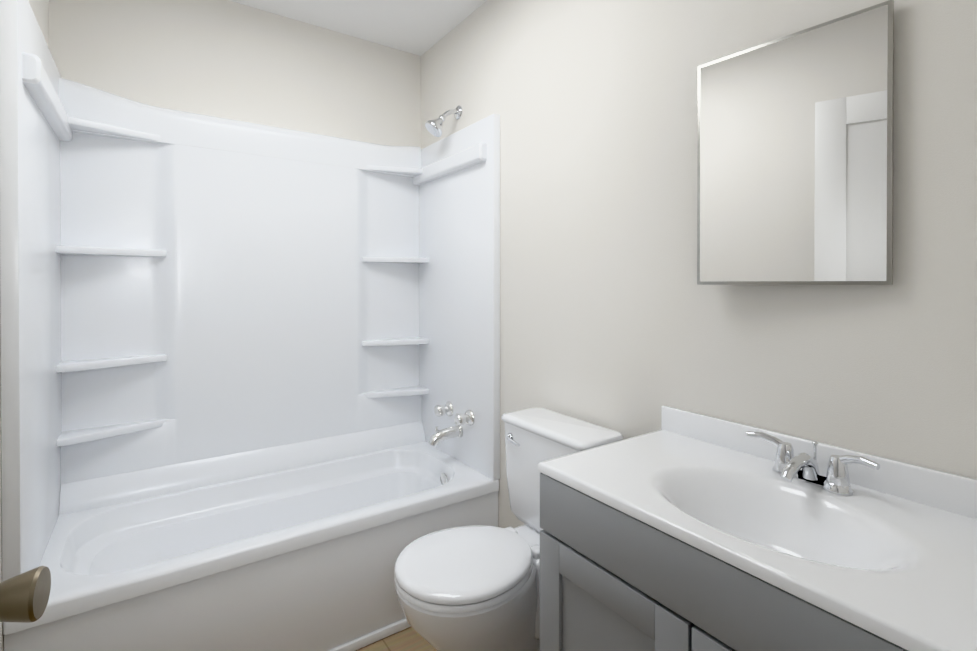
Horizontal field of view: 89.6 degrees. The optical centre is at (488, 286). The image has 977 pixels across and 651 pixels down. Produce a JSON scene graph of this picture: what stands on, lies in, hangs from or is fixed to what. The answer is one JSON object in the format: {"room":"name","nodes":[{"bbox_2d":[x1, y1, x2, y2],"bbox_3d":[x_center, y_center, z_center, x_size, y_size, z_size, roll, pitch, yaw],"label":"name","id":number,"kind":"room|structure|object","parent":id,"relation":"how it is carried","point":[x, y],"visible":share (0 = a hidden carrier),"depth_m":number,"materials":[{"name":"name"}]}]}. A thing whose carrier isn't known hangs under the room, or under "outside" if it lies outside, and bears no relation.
{"room":"bathroom","nodes":[
{"label":"bathroom","id":0,"kind":"room"},
{"bbox_2d":[0,0,48,650],"bbox_3d":[-0.986,0.024,0.788,0.100,2.602,2.560,0,0,-34],"label":"wall","id":1,"kind":"structure","parent":0,"point":[40,9],"depth_m":1.63,"materials":[{"name":"paint"}]},
{"bbox_2d":[0,566,50,622],"bbox_3d":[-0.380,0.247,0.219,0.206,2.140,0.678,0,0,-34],"label":"door knob","id":2,"kind":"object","parent":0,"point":[24,597],"depth_m":0.47,"materials":[{"name":"brown metal"}]},
{"bbox_2d":[49,0,420,147],"bbox_3d":[-1.052,0.015,2.356,1.765,2.602,0.100,0,0,-34],"label":"wall","id":3,"kind":"structure","parent":0,"point":[228,59],"depth_m":2.24,"materials":[{"name":"paint"}]},
{"bbox_2d":[229,0,486,55],"bbox_3d":[-0.033,-1.327,0.864,1.765,0.100,3.700,0,0,-34],"label":"ceiling","id":4,"kind":"structure","parent":0,"point":[419,27],"depth_m":2.34,"materials":[{"name":"white paint"}]},
{"bbox_2d":[356,627,436,650],"bbox_3d":[-0.033,1.375,0.881,1.765,0.100,3.700,0,0,-34],"label":"floor","id":5,"kind":"structure","parent":0,"point":[409,639],"depth_m":1.81,"materials":[{"name":"tile"}]},
{"bbox_2d":[0,0,499,650],"bbox_3d":[-0.809,0.216,2.003,1.564,2.203,0.760,0,0,-34],"label":"bathtub shower combo","id":6,"kind":"object","parent":5,"relation":"on","point":[250,386],"visible":1,"depth_m":2.02,"materials":[{"name":"white plastic"}]},
{"bbox_2d":[395,407,622,650],"bbox_3d":[0.037,0.892,1.532,0.676,0.858,0.430,0,0,-34],"label":"toilet","id":7,"kind":"object","parent":5,"relation":"on","point":[470,588],"visible":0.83,"depth_m":1.44,"materials":[{"name":"white ceramic"}]},
{"bbox_2d":[538,406,976,650],"bbox_3d":[0.548,0.829,0.979,0.488,0.990,0.810,0,0,-34],"label":"bathroom vanity","id":8,"kind":"object","parent":5,"relation":"on","point":[682,530],"visible":1,"depth_m":0.94,"materials":[{"name":"grey paint"}]},
{"bbox_2d":[747,431,879,495],"bbox_3d":[0.654,0.377,1.028,0.144,0.086,0.253,0,0,-34],"label":"faucet","id":9,"kind":"object","parent":8,"relation":"on","point":[785,475],"depth_m":1.03,"materials":[{"name":"silver metal"}]},
{"bbox_2d":[421,0,976,527],"bbox_3d":[0.387,0.019,1.731,0.100,2.602,2.560,0,0,-34],"label":"wall","id":10,"kind":"structure","parent":0,"point":[615,316],"depth_m":1.41,"materials":[{"name":"paint"}]},
{"bbox_2d":[697,0,893,284],"bbox_3d":[0.687,-0.290,1.143,0.066,0.572,0.400,0,0,-34],"label":"medicine cabinet","id":11,"kind":"object","parent":10,"relation":"attached to","point":[795,141],"visible":0.98,"depth_m":1.10,"materials":[{"name":"silver metal"}]}
]}

